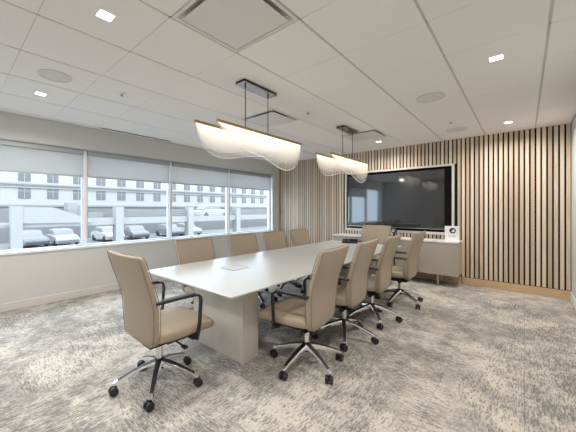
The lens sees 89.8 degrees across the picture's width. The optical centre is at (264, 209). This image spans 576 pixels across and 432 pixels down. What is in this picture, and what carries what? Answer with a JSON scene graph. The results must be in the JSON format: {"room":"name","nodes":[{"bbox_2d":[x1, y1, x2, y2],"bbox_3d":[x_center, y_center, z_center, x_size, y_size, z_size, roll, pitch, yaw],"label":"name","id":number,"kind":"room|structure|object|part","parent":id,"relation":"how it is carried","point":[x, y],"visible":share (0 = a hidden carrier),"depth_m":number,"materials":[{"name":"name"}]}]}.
{"room":"conference room","nodes":[
{"label":"conference room","id":0,"kind":"room"},
{"bbox_2d":[0,111,278,303],"bbox_3d":[-2.376,-0.045,5.252,0.220,2.830,8.325,0,0,42],"label":"wall","id":1,"kind":"structure","parent":0,"point":[25,276],"depth_m":4.60,"materials":[{"name":"paint"}]},
{"bbox_2d":[0,177,82,252],"bbox_3d":[-3.427,-0.170,4.092,0.070,1.550,1.515,0,0,42],"label":"window","id":2,"kind":"structure","parent":1,"relation":"in","point":[81,244],"depth_m":4.55,"materials":[{"name":"metal"}]},
{"bbox_2d":[0,139,83,176],"bbox_3d":[-3.381,-0.722,4.050,0.055,0.423,1.455,0,0,42],"label":"roller blind","id":3,"kind":"object","parent":1,"relation":"attached to","point":[22,157],"visible":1,"depth_m":4.18,"materials":[{"name":"fabric"}]},
{"bbox_2d":[0,276,167,312],"bbox_3d":[-2.302,1.316,5.158,0.016,0.108,8.085,0,0,42],"label":"baseboard","id":4,"kind":"structure","parent":1,"relation":"attached to","point":[15,305],"depth_m":4.30,"materials":[{"name":"paint"}]},
{"bbox_2d":[83,151,86,245],"bbox_3d":[-2.883,-0.180,4.621,0.030,1.530,0.044,0,0,42],"label":"trim","id":5,"kind":"structure","parent":1,"relation":"attached to","point":[85,152],"depth_m":4.61,"materials":[{"name":"paint"}]},
{"bbox_2d":[87,156,168,244],"bbox_3d":[-2.419,-0.170,5.212,0.070,1.550,1.500,0,0,42],"label":"window","id":6,"kind":"structure","parent":1,"relation":"in","point":[167,237],"depth_m":5.19,"materials":[{"name":"metal"}]},
{"bbox_2d":[87,151,169,182],"bbox_3d":[-2.372,-0.722,5.170,0.055,0.423,1.440,0,0,42],"label":"roller blind","id":7,"kind":"object","parent":6,"relation":"attached to","point":[100,165],"visible":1,"depth_m":5.09,"materials":[{"name":"fabric"}]},
{"bbox_2d":[0,137,270,174],"bbox_3d":[-2.431,-0.942,5.136,0.154,0.018,7.780,0,0,42],"label":"trim","id":8,"kind":"structure","parent":1,"relation":"attached to","point":[0,137],"depth_m":4.87,"materials":[{"name":"metal"}]},
{"bbox_2d":[0,230,273,255],"bbox_3d":[-2.400,0.601,5.108,0.098,0.032,7.780,0,0,42],"label":"trim","id":9,"kind":"structure","parent":1,"relation":"attached to","point":[158,240],"depth_m":4.79,"materials":[{"name":"paint"}]},
{"bbox_2d":[169,162,171,238],"bbox_3d":[-1.880,-0.180,5.736,0.030,1.530,0.044,0,0,42],"label":"trim","id":10,"kind":"structure","parent":1,"relation":"attached to","point":[170,183],"depth_m":5.72,"materials":[{"name":"paint"}]},
{"bbox_2d":[172,187,227,237],"bbox_3d":[-1.408,-0.170,6.334,0.070,1.550,1.520,0,0,42],"label":"window","id":11,"kind":"structure","parent":1,"relation":"in","point":[226,189],"depth_m":6.86,"materials":[{"name":"metal"}]},
{"bbox_2d":[172,162,228,187],"bbox_3d":[-1.362,-0.722,6.293,0.055,0.423,1.460,0,0,42],"label":"roller blind","id":12,"kind":"object","parent":1,"relation":"attached to","point":[187,174],"visible":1,"depth_m":6.21,"materials":[{"name":"fabric"}]},
{"bbox_2d":[228,170,229,233],"bbox_3d":[-0.863,-0.180,6.866,0.030,1.530,0.044,0,0,42],"label":"trim","id":13,"kind":"structure","parent":1,"relation":"attached to","point":[229,170],"depth_m":6.86,"materials":[{"name":"paint"}]},
{"bbox_2d":[230,190,269,232],"bbox_3d":[-0.390,-0.170,7.466,0.070,1.550,1.525,0,0,42],"label":"window","id":14,"kind":"structure","parent":1,"relation":"in","point":[268,192],"depth_m":7.99,"materials":[{"name":"metal"}]},
{"bbox_2d":[230,170,270,190],"bbox_3d":[-0.343,-0.722,7.424,0.055,0.423,1.465,0,0,42],"label":"roller blind","id":15,"kind":"object","parent":1,"relation":"attached to","point":[238,179],"visible":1,"depth_m":7.36,"materials":[{"name":"fabric"}]},
{"bbox_2d":[270,175,272,229],"bbox_3d":[0.161,-0.170,8.017,0.150,1.550,0.030,0,0,42],"label":"trim","id":16,"kind":"structure","parent":1,"relation":"attached to","point":[271,178],"depth_m":7.98,"materials":[{"name":"paint"}]},
{"bbox_2d":[0,0,575,162],"bbox_3d":[-0.177,-1.310,3.271,5.683,0.020,8.122,0,0,42],"label":"ceiling","id":17,"kind":"structure","parent":0,"point":[391,42],"depth_m":2.70,"materials":[{"name":"tile"}]},
{"bbox_2d":[33,91,47,96],"bbox_3d":[-2.528,-1.298,3.245,0.124,0.005,0.124,0,0,42],"label":"recessed light","id":18,"kind":"object","parent":17,"relation":"in","point":[34,92],"visible":1,"depth_m":3.23,"materials":[{"name":"white plastic"}]},
{"bbox_2d":[37,69,72,82],"bbox_3d":[-2.045,-1.297,2.810,0.282,0.012,0.282,0,0,42],"label":"ceiling speaker","id":19,"kind":"object","parent":17,"relation":"attached to","point":[53,75],"visible":1,"depth_m":2.79,"materials":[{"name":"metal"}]},
{"bbox_2d":[92,6,118,23],"bbox_3d":[-1.069,-1.298,1.931,0.124,0.005,0.124,0,0,42],"label":"recessed light","id":20,"kind":"object","parent":17,"relation":"in","point":[101,13],"visible":1,"depth_m":1.93,"materials":[{"name":"white plastic"}]},
{"bbox_2d":[96,9,114,20],"bbox_3d":[-1.069,-1.300,1.931,0.090,0.003,0.090,0,0,42],"label":"diffuser","id":21,"kind":"object","parent":20,"relation":"attached to","point":[103,14],"depth_m":1.93,"materials":[{"name":"white plastic"}]},
{"bbox_2d":[100,127,171,141],"bbox_3d":[-2.212,-1.298,5.060,0.056,0.004,1.260,0,0,42],"label":"ceiling vent","id":22,"kind":"object","parent":17,"relation":"in","point":[100,127],"visible":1,"depth_m":5.00,"materials":[{"name":"metal"}]},
{"bbox_2d":[172,0,298,51],"bbox_3d":[-0.201,-1.319,1.963,0.626,0.063,0.596,0,0,42],"label":"ceiling vent","id":23,"kind":"object","parent":17,"relation":"in","point":[236,25],"visible":1,"depth_m":1.97,"materials":[{"name":"metal"}]},
{"bbox_2d":[194,78,301,169],"bbox_3d":[-0.089,-0.878,3.192,0.288,0.844,1.485,0,0,42],"label":"pendant light","id":24,"kind":"object","parent":17,"relation":"hanging from","point":[230,132],"visible":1,"depth_m":3.05,"materials":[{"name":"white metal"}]},
{"bbox_3d":[-0.201,-1.057,2.960,0.017,0.430,0.017,0,0,42],"label":"rod","id":25,"kind":"part","parent":24,"relation":"part of","materials":[{"name":"brown metal"}]},
{"bbox_3d":[-0.084,-1.270,3.090,0.144,0.004,0.514,0,0,42],"label":"plate","id":26,"kind":"part","parent":24,"relation":"part of","materials":[{"name":"brown metal"}]},
{"bbox_2d":[241,109,299,127],"bbox_3d":[0.073,-1.319,4.173,0.626,0.063,0.596,0,0,42],"label":"ceiling vent","id":27,"kind":"object","parent":17,"relation":"in","point":[270,118],"visible":0.9,"depth_m":4.14,"materials":[{"name":"metal"}]},
{"bbox_2d":[1,0,575,159],"bbox_3d":[-0.181,-1.317,3.266,5.700,0.025,8.137,0,0,42],"label":"grid","id":28,"kind":"object","parent":17,"relation":"attached to","point":[415,1],"visible":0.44,"depth_m":2.46,"materials":[{"name":"white metal"}]},
{"bbox_2d":[316,125,367,180],"bbox_3d":[1.336,-0.878,4.775,0.288,0.844,1.485,0,0,42],"label":"pendant light","id":29,"kind":"object","parent":17,"relation":"hanging from","point":[337,160],"visible":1,"depth_m":4.65,"materials":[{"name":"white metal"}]},
{"bbox_3d":[1.341,-1.270,4.673,0.144,0.004,0.514,0,0,42],"label":"plate","id":30,"kind":"part","parent":29,"relation":"part of","materials":[{"name":"brown metal"}]},
{"bbox_2d":[341,129,388,140],"bbox_3d":[1.769,-1.319,5.103,0.626,0.063,0.596,0,0,42],"label":"ceiling vent","id":31,"kind":"object","parent":17,"relation":"in","point":[374,133],"visible":0.86,"depth_m":5.04,"materials":[{"name":"metal"}]},
{"bbox_2d":[416,92,444,102],"bbox_3d":[1.924,-1.297,3.354,0.302,0.012,0.302,0,0,42],"label":"ceiling speaker","id":32,"kind":"object","parent":17,"relation":"attached to","point":[430,97],"visible":1,"depth_m":3.35,"materials":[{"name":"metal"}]},
{"bbox_2d":[446,127,467,131],"bbox_3d":[3.121,-1.297,4.685,0.302,0.012,0.302,0,0,42],"label":"ceiling speaker","id":33,"kind":"object","parent":17,"relation":"attached to","point":[455,129],"visible":1,"depth_m":4.69,"materials":[{"name":"metal"}]},
{"bbox_2d":[487,53,505,62],"bbox_3d":[1.987,-1.298,2.476,0.124,0.005,0.124,0,0,42],"label":"recessed light","id":34,"kind":"object","parent":17,"relation":"in","point":[501,56],"visible":1,"depth_m":2.47,"materials":[{"name":"white plastic"}]},
{"bbox_2d":[489,54,502,61],"bbox_3d":[1.987,-1.300,2.476,0.090,0.003,0.090,0,0,42],"label":"diffuser","id":35,"kind":"object","parent":34,"relation":"attached to","point":[497,57],"depth_m":2.48,"materials":[{"name":"white plastic"}]},
{"bbox_2d":[0,276,575,431],"bbox_3d":[-0.233,1.420,3.321,6.250,0.100,8.325,0,0,42],"label":"floor","id":36,"kind":"structure","parent":0,"point":[471,358],"depth_m":2.43,"materials":[{"name":"carpet"}]},
{"bbox_2d":[107,250,213,412],"bbox_3d":[-0.843,0.845,2.296,0.654,1.050,0.695,0,0,42],"label":"office chair","id":37,"kind":"object","parent":36,"relation":"on","point":[152,327],"visible":1,"depth_m":2.13,"materials":[{"name":"beige leather"}]},
{"bbox_3d":[-0.978,0.654,2.112,0.558,0.668,0.183,0,0,42],"label":"backrest","id":38,"kind":"part","parent":37,"relation":"part of","materials":[{"name":"beige leather"}]},
{"bbox_3d":[-0.988,1.239,2.190,0.299,0.117,0.056,0,0,-28],"label":"leg","id":39,"kind":"part","parent":37,"relation":"part of","materials":[{"name":"silver metal"}]},
{"bbox_3d":[-0.960,1.239,2.393,0.299,0.117,0.056,0,0,44],"label":"leg","id":40,"kind":"part","parent":37,"relation":"part of","materials":[{"name":"silver metal"}]},
{"bbox_3d":[-0.804,1.239,2.100,0.056,0.117,0.299,0,0,-10],"label":"leg","id":41,"kind":"part","parent":37,"relation":"part of","materials":[{"name":"silver metal"}]},
{"bbox_3d":[-1.030,0.820,2.469,0.040,0.358,0.370,0,0,42],"label":"armrest","id":42,"kind":"part","parent":37,"relation":"part of","materials":[{"name":"black plastic"}]},
{"bbox_3d":[-0.758,1.239,2.429,0.056,0.117,0.299,0,0,26],"label":"leg","id":43,"kind":"part","parent":37,"relation":"part of","materials":[{"name":"silver metal"}]},
{"bbox_3d":[-0.618,0.820,2.098,0.040,0.358,0.370,0,0,42],"label":"armrest","id":44,"kind":"part","parent":37,"relation":"part of","materials":[{"name":"black plastic"}]},
{"bbox_3d":[-0.661,1.239,2.247,0.299,0.118,0.056,0,0,8],"label":"leg","id":45,"kind":"part","parent":37,"relation":"part of","materials":[{"name":"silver metal"}]},
{"bbox_3d":[-0.669,1.028,2.220,0.216,0.030,0.032,0,0,40],"label":"lever","id":46,"kind":"part","parent":37,"relation":"part of","materials":[{"name":"black plastic"}]},
{"bbox_3d":[-0.764,0.983,2.350,0.536,0.030,0.290,0,0,42],"label":"seat frame","id":47,"kind":"part","parent":37,"relation":"part of","materials":[{"name":"black plastic"}]},
{"bbox_3d":[-0.764,0.926,2.350,0.515,0.098,0.510,0,0,42],"label":"seat","id":48,"kind":"part","parent":37,"relation":"part of","materials":[{"name":"beige leather"}]},
{"bbox_2d":[174,237,215,309],"bbox_3d":[-0.715,0.876,3.631,0.703,0.987,0.660,0,0,42],"label":"office chair","id":49,"kind":"object","parent":36,"relation":"on","point":[190,250],"visible":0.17,"depth_m":3.71,"materials":[{"name":"beige leather"}]},
{"bbox_3d":[-0.661,0.989,3.547,0.510,0.098,0.515,0,0,42],"label":"seat","id":50,"kind":"part","parent":49,"relation":"part of","materials":[{"name":"beige leather"}]},
{"bbox_2d":[227,233,277,308],"bbox_3d":[-0.165,0.876,4.235,0.693,0.987,0.657,0,0,42],"label":"office chair","id":51,"kind":"object","parent":36,"relation":"on","point":[240,244],"visible":0.25,"depth_m":4.35,"materials":[{"name":"beige leather"}]},
{"bbox_3d":[-0.319,0.717,4.405,0.183,0.668,0.558,0,0,42],"label":"backrest","id":52,"kind":"part","parent":51,"relation":"part of","materials":[{"name":"beige leather"}]},
{"bbox_3d":[0.013,1.239,4.286,0.299,0.118,0.056,0,0,-8],"label":"leg","id":53,"kind":"part","parent":51,"relation":"part of","materials":[{"name":"silver metal"}]},
{"bbox_2d":[148,240,401,364],"bbox_3d":[0.554,0.998,3.929,1.335,0.744,3.858,0,0,42],"label":"conference table","id":54,"kind":"object","parent":36,"relation":"on","point":[228,287],"visible":0.77,"depth_m":2.77,"materials":[{"name":"laminate"}]},
{"bbox_3d":[-0.409,1.015,2.860,0.750,0.710,0.200,0,0,42],"label":"leg","id":55,"kind":"part","parent":54,"relation":"part of","materials":[{"name":"laminate"}]},
{"bbox_3d":[-0.325,0.629,3.084,0.198,0.005,0.198,0,0,42],"label":"lid","id":56,"kind":"part","parent":54,"relation":"part of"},
{"bbox_2d":[342,239,357,243],"bbox_3d":[1.575,0.593,5.337,0.280,0.068,0.173,0,0,22],"label":"panel","id":57,"kind":"object","parent":54,"relation":"on","point":[355,241],"visible":1,"depth_m":5.31,"materials":[{"name":"black plastic"}]},
{"bbox_3d":[1.517,1.015,4.999,0.750,0.710,0.200,0,0,42],"label":"leg","id":58,"kind":"part","parent":54,"relation":"part of","materials":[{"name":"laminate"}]},
{"bbox_2d":[262,230,303,296],"bbox_3d":[0.365,0.876,4.809,0.673,0.987,0.680,0,0,42],"label":"office chair","id":59,"kind":"object","parent":36,"relation":"on","point":[273,240],"visible":0.38,"depth_m":4.90,"materials":[{"name":"beige leather"}]},
{"bbox_3d":[0.183,0.717,4.962,0.183,0.668,0.558,0,0,42],"label":"backrest","id":60,"kind":"part","parent":59,"relation":"part of","materials":[{"name":"beige leather"}]},
{"bbox_3d":[0.482,1.239,4.714,0.299,0.118,0.056,0,0,37],"label":"leg","id":61,"kind":"part","parent":59,"relation":"part of","materials":[{"name":"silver metal"}]},
{"bbox_2d":[289,228,312,283],"bbox_3d":[0.847,0.876,5.372,0.710,0.987,0.677,0,0,42],"label":"office chair","id":62,"kind":"object","parent":36,"relation":"on","point":[299,237],"visible":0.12,"depth_m":5.48,"materials":[{"name":"beige leather"}]},
{"bbox_3d":[0.681,0.717,5.515,0.183,0.668,0.558,0,0,42],"label":"backrest","id":63,"kind":"part","parent":62,"relation":"part of","materials":[{"name":"beige leather"}]},
{"bbox_2d":[259,245,348,384],"bbox_3d":[0.336,0.845,2.544,0.671,1.050,0.663,0,0,36],"label":"office chair","id":64,"kind":"object","parent":36,"relation":"on","point":[308,315],"visible":1,"depth_m":2.40,"materials":[{"name":"beige leather"}]},
{"bbox_3d":[0.281,0.926,2.605,0.510,0.098,0.515,0,0,36],"label":"seat","id":65,"kind":"part","parent":64,"relation":"part of","materials":[{"name":"beige leather"}]},
{"bbox_3d":[0.281,0.983,2.605,0.290,0.030,0.536,0,0,36],"label":"seat frame","id":66,"kind":"part","parent":64,"relation":"part of","materials":[{"name":"black plastic"}]},
{"bbox_3d":[0.209,1.239,2.620,0.299,0.117,0.056,0,0,26],"label":"leg","id":67,"kind":"part","parent":64,"relation":"part of","materials":[{"name":"silver metal"}]},
{"bbox_3d":[0.199,0.837,2.323,0.349,0.323,0.040,0,0,36],"label":"armrest","id":68,"kind":"part","parent":64,"relation":"part of","materials":[{"name":"black plastic"}]},
{"bbox_3d":[0.245,1.239,2.418,0.056,0.117,0.299,0,0,44],"label":"leg","id":69,"kind":"part","parent":64,"relation":"part of","materials":[{"name":"silver metal"}]},
{"bbox_3d":[0.331,1.040,2.445,0.044,0.044,0.080,0,0,36],"label":"tension knob","id":70,"kind":"part","parent":64,"relation":"part of","materials":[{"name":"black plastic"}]},
{"bbox_3d":[0.524,0.837,2.771,0.349,0.323,0.040,0,0,36],"label":"armrest","id":71,"kind":"part","parent":64,"relation":"part of","materials":[{"name":"black plastic"}]},
{"bbox_3d":[0.448,1.239,2.389,0.056,0.117,0.299,0,0,-28],"label":"leg","id":72,"kind":"part","parent":64,"relation":"part of","materials":[{"name":"silver metal"}]},
{"bbox_3d":[0.538,1.239,2.574,0.299,0.118,0.056,0,0,-10],"label":"leg","id":73,"kind":"part","parent":64,"relation":"part of","materials":[{"name":"silver metal"}]},
{"bbox_3d":[0.539,0.654,2.417,0.183,0.668,0.558,0,0,36],"label":"backrest","id":74,"kind":"part","parent":64,"relation":"part of","materials":[{"name":"beige leather"}]},
{"bbox_2d":[307,239,378,351],"bbox_3d":[0.847,0.845,3.099,0.713,1.050,0.679,0,0,37],"label":"office chair","id":75,"kind":"object","parent":36,"relation":"on","point":[349,296],"visible":0.83,"depth_m":2.91,"materials":[{"name":"beige leather"}]},
{"bbox_3d":[0.760,0.926,3.152,0.510,0.098,0.515,0,0,37],"label":"seat","id":76,"kind":"part","parent":75,"relation":"part of","materials":[{"name":"beige leather"}]},
{"bbox_3d":[0.670,1.239,3.074,0.299,0.117,0.056,0,0,-5],"label":"leg","id":77,"kind":"part","parent":75,"relation":"part of","materials":[{"name":"silver metal"}]},
{"bbox_3d":[0.804,1.239,2.919,0.056,0.117,0.299,0,0,13],"label":"leg","id":78,"kind":"part","parent":75,"relation":"part of","materials":[{"name":"silver metal"}]},
{"bbox_3d":[0.993,1.239,2.999,0.299,0.118,0.056,0,0,31],"label":"leg","id":79,"kind":"part","parent":75,"relation":"part of","materials":[{"name":"silver metal"}]},
{"bbox_3d":[1.015,0.654,2.960,0.183,0.668,0.558,0,0,37],"label":"backrest","id":80,"kind":"part","parent":75,"relation":"part of","materials":[{"name":"beige leather"}]},
{"bbox_2d":[338,235,402,329],"bbox_3d":[1.333,0.845,3.624,0.694,1.050,0.660,0,0,38],"label":"office chair","id":81,"kind":"object","parent":36,"relation":"on","point":[378,284],"visible":0.74,"depth_m":3.42,"materials":[{"name":"beige leather"}]},
{"bbox_3d":[1.244,0.926,3.660,0.510,0.098,0.515,0,0,38],"label":"seat","id":82,"kind":"part","parent":81,"relation":"part of","materials":[{"name":"beige leather"}]},
{"bbox_3d":[1.160,1.239,3.545,0.299,0.117,0.056,0,0,-17],"label":"leg","id":83,"kind":"part","parent":81,"relation":"part of","materials":[{"name":"silver metal"}]},
{"bbox_3d":[1.324,1.239,3.421,0.056,0.117,0.299,0,0,1],"label":"leg","id":84,"kind":"part","parent":81,"relation":"part of","materials":[{"name":"silver metal"}]},
{"bbox_3d":[1.492,1.239,3.539,0.299,0.118,0.056,0,0,19],"label":"leg","id":85,"kind":"part","parent":81,"relation":"part of","materials":[{"name":"silver metal"}]},
{"bbox_3d":[1.496,0.654,3.464,0.183,0.668,0.558,0,0,38],"label":"backrest","id":86,"kind":"part","parent":81,"relation":"part of","materials":[{"name":"beige leather"}]},
{"bbox_2d":[358,225,390,263],"bbox_3d":[2.024,0.845,5.466,0.675,1.050,0.713,0,0,42],"label":"office chair","id":87,"kind":"object","parent":36,"relation":"on","point":[369,232],"visible":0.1,"depth_m":5.63,"materials":[{"name":"beige leather"}]},
{"bbox_3d":[2.161,0.654,5.636,0.558,0.668,0.183,0,0,42],"label":"backrest","id":88,"kind":"part","parent":87,"relation":"part of","materials":[{"name":"beige leather"}]},
{"bbox_2d":[333,233,461,284],"bbox_3d":[2.568,0.970,5.893,2.390,0.800,0.445,0,0,42],"label":"credenza","id":89,"kind":"object","parent":36,"relation":"on","point":[440,257],"visible":0.53,"depth_m":5.19,"materials":[{"name":"laminate"}]},
{"bbox_3d":[1.768,0.885,6.333,0.588,0.566,0.019,0,0,42],"label":"door","id":90,"kind":"part","parent":89,"relation":"part of","materials":[{"name":"laminate"}]},
{"bbox_2d":[391,228,396,236],"bbox_3d":[2.586,0.475,5.771,0.110,0.190,0.113,0,0,42],"label":"camera","id":91,"kind":"object","parent":89,"relation":"on","point":[393,230],"visible":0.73,"depth_m":5.74,"materials":[{"name":"black plastic"}]},
{"bbox_2d":[333,233,461,243],"bbox_3d":[2.568,0.583,5.893,2.390,0.025,0.445,0,0,42],"label":"countertop","id":92,"kind":"structure","parent":89,"relation":"on","point":[339,234],"depth_m":5.44,"materials":[{"name":"white stone"}]},
{"bbox_3d":[2.649,0.885,5.540,0.588,0.566,0.019,0,0,42],"label":"door","id":93,"kind":"part","parent":89,"relation":"part of","materials":[{"name":"laminate"}]},
{"bbox_3d":[3.089,0.885,5.144,0.588,0.566,0.019,0,0,42],"label":"door","id":94,"kind":"part","parent":89,"relation":"part of","materials":[{"name":"laminate"}]},
{"bbox_2d":[445,226,458,240],"bbox_3d":[3.350,0.438,5.162,0.220,0.265,0.044,0,0,34],"label":"display sign","id":95,"kind":"object","parent":89,"relation":"on","point":[451,232],"visible":0.98,"depth_m":5.15,"materials":[{"name":"white plastic"}]},
{"bbox_2d":[370,231,425,308],"bbox_3d":[1.958,0.845,4.245,0.668,1.050,0.664,0,0,41],"label":"office chair","id":96,"kind":"object","parent":36,"relation":"on","point":[400,274],"visible":0.78,"depth_m":4.06,"materials":[{"name":"beige leather"}]},
{"bbox_3d":[1.908,0.926,4.308,0.510,0.098,0.515,0,0,41],"label":"seat","id":97,"kind":"part","parent":96,"relation":"part of","materials":[{"name":"beige leather"}]},
{"bbox_3d":[1.853,1.239,4.127,0.299,0.117,0.056,0,0,-40],"label":"leg","id":98,"kind":"part","parent":96,"relation":"part of","materials":[{"name":"silver metal"}]},
{"bbox_3d":[2.052,1.239,4.077,0.056,0.117,0.299,0,0,-22],"label":"leg","id":99,"kind":"part","parent":96,"relation":"part of","materials":[{"name":"silver metal"}]},
{"bbox_3d":[2.161,1.239,4.252,0.299,0.118,0.056,0,0,-4],"label":"leg","id":100,"kind":"part","parent":96,"relation":"part of","materials":[{"name":"silver metal"}]},
{"bbox_3d":[2.149,0.654,4.099,0.183,0.668,0.558,0,0,41],"label":"backrest","id":101,"kind":"part","parent":96,"relation":"part of","materials":[{"name":"beige leather"}]},
{"bbox_2d":[571,116,575,298],"bbox_3d":[1.997,-0.045,1.314,0.150,2.830,8.325,0,0,42],"label":"wall","id":102,"kind":"structure","parent":0,"point":[573,123],"depth_m":4.18,"materials":[{"name":"paint"}]},
{"bbox_2d":[571,292,575,308],"bbox_3d":[1.917,1.310,1.346,0.012,0.120,8.065,0,0,42],"label":"baseboard","id":103,"kind":"structure","parent":102,"relation":"attached to","point":[573,300],"depth_m":4.09,"materials":[{"name":"white plastic"}]},
{"bbox_3d":[2.549,-0.045,6.351,6.070,2.830,0.100,0,0,42],"label":"wall","id":104,"kind":"structure","parent":0,"visible":0},
{"bbox_2d":[282,124,568,290],"bbox_3d":[2.534,-0.028,6.281,5.698,2.545,0.023,0,0,42],"label":"wall","id":105,"kind":"structure","parent":104,"relation":"attached to","point":[448,169],"depth_m":5.07,"materials":[{"name":"beige wood"}]},
{"bbox_2d":[348,169,444,229],"bbox_3d":[2.674,-0.185,6.093,1.950,1.150,0.069,0,0,42],"label":"wall screen","id":106,"kind":"object","parent":105,"relation":"attached to","point":[412,197],"visible":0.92,"depth_m":5.97,"materials":[{"name":"black glass"}]},
{"bbox_2d":[392,223,419,227],"bbox_3d":[2.853,0.330,5.843,0.500,0.070,0.067,0,0,42],"label":"bar","id":107,"kind":"object","parent":106,"relation":"attached to","point":[393,224],"visible":1,"depth_m":5.81,"materials":[{"name":"black plastic"}]},
{"bbox_2d":[393,224,417,226],"bbox_3d":[2.831,0.330,5.819,0.480,0.050,0.002,0,0,42],"label":"grille","id":108,"kind":"object","parent":107,"relation":"attached to","point":[394,225],"depth_m":5.81,"materials":[{"name":"black plastic"}]},
{"bbox_2d":[345,163,454,234],"bbox_3d":[2.704,-0.180,6.067,2.170,1.330,0.067,0,0,42],"label":"trim","id":109,"kind":"structure","parent":105,"relation":"attached to","point":[452,164],"depth_m":5.85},
{"bbox_2d":[279,123,570,290],"bbox_3d":[2.519,-0.031,6.271,5.688,2.532,0.013,0,0,42],"label":"slatted wall paneling","id":110,"kind":"structure","parent":105,"relation":"attached to","point":[295,176],"depth_m":5.01,"materials":[{"name":"brown wood"}]},
{"bbox_2d":[376,266,570,299],"bbox_3d":[2.527,1.308,6.266,5.679,0.125,0.055,0,0,42],"label":"baseboard","id":111,"kind":"structure","parent":104,"relation":"attached to","point":[556,293],"depth_m":4.88,"materials":[{"name":"brown wood"}]},
{"label":"outside","id":112,"kind":"structure","parent":0,"visible":0},
{"bbox_3d":[-5.565,10.470,45.379,51.000,0.200,120.000,0,0,42],"label":"street","id":113,"kind":"object","parent":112,"visible":0},
{"bbox_2d":[0,171,266,210],"bbox_3d":[-12.955,0.120,68.854,12.600,20.500,145.000,0,0,42],"label":"office building","id":114,"kind":"structure","parent":113,"relation":"on","point":[16,188],"depth_m":46.84,"materials":[{"name":"white concrete"}]},
{"bbox_2d":[0,202,266,249],"bbox_3d":[-9.673,4.920,38.313,16.350,10.900,56.000,0,0,42],"label":"parking garage","id":115,"kind":"structure","parent":113,"relation":"on","point":[14,221],"depth_m":26.91,"materials":[{"name":"white concrete"}]},
{"bbox_2d":[23,229,49,248],"bbox_3d":[-20.806,2.580,25.462,4.292,1.471,1.800,0,0,36],"label":"parked car","id":116,"kind":"object","parent":115,"relation":"on","point":[30,236],"visible":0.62,"depth_m":24.64,"materials":[{"name":"grey paint"}]},
{"bbox_2d":[46,228,79,245],"bbox_3d":[-18.896,2.580,26.837,4.292,1.471,1.800,0,0,42],"label":"parked car","id":117,"kind":"object","parent":115,"relation":"on","point":[56,236],"visible":0.8,"depth_m":25.93,"materials":[{"name":"white paint"}]},
{"bbox_2d":[91,226,124,241],"bbox_3d":[-16.524,2.580,30.218,4.292,1.471,1.800,0,0,39],"label":"parked car","id":118,"kind":"object","parent":115,"relation":"on","point":[105,233],"visible":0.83,"depth_m":29.51,"materials":[{"name":"white paint"}]},
{"bbox_2d":[124,225,149,239],"bbox_3d":[-14.584,2.580,32.373,1.800,1.471,4.292,0,0,-42],"label":"parked car","id":119,"kind":"object","parent":115,"relation":"on","point":[132,231],"visible":0.82,"depth_m":31.38,"materials":[{"name":"grey paint"}]},
{"bbox_3d":[-9.899,0.325,26.406,0.050,0.490,6.080,0,0,42],"label":"railing","id":120,"kind":"part","parent":115,"relation":"part of","materials":[{"name":"white concrete"}]},
{"bbox_2d":[155,224,184,235],"bbox_3d":[-11.855,2.580,35.703,4.292,1.471,1.800,0,0,42],"label":"parked car","id":121,"kind":"object","parent":115,"relation":"on","point":[162,228],"visible":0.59,"depth_m":35.09,"materials":[{"name":"grey paint"}]},
{"bbox_2d":[177,223,202,234],"bbox_3d":[-10.019,2.580,37.145,4.292,1.471,1.800,0,0,42],"label":"parked car","id":122,"kind":"object","parent":115,"relation":"on","point":[197,230],"visible":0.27,"depth_m":36.36,"materials":[{"name":"white paint"}]},
{"bbox_2d":[194,205,224,215],"bbox_3d":[-6.206,0.279,33.309,1.800,1.471,4.292,0,0,42],"label":"parked car","id":123,"kind":"object","parent":115,"relation":"on","point":[202,207],"visible":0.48,"depth_m":32.24,"materials":[{"name":"white paint"}]},
{"bbox_3d":[-5.482,0.325,31.311,0.050,0.490,5.680,0,0,42],"label":"railing","id":124,"kind":"part","parent":115,"relation":"part of","materials":[{"name":"white concrete"}]},
{"bbox_3d":[-1.099,0.325,36.178,0.050,0.490,5.980,0,0,42],"label":"railing","id":125,"kind":"part","parent":115,"relation":"part of","materials":[{"name":"white concrete"}]}
]}

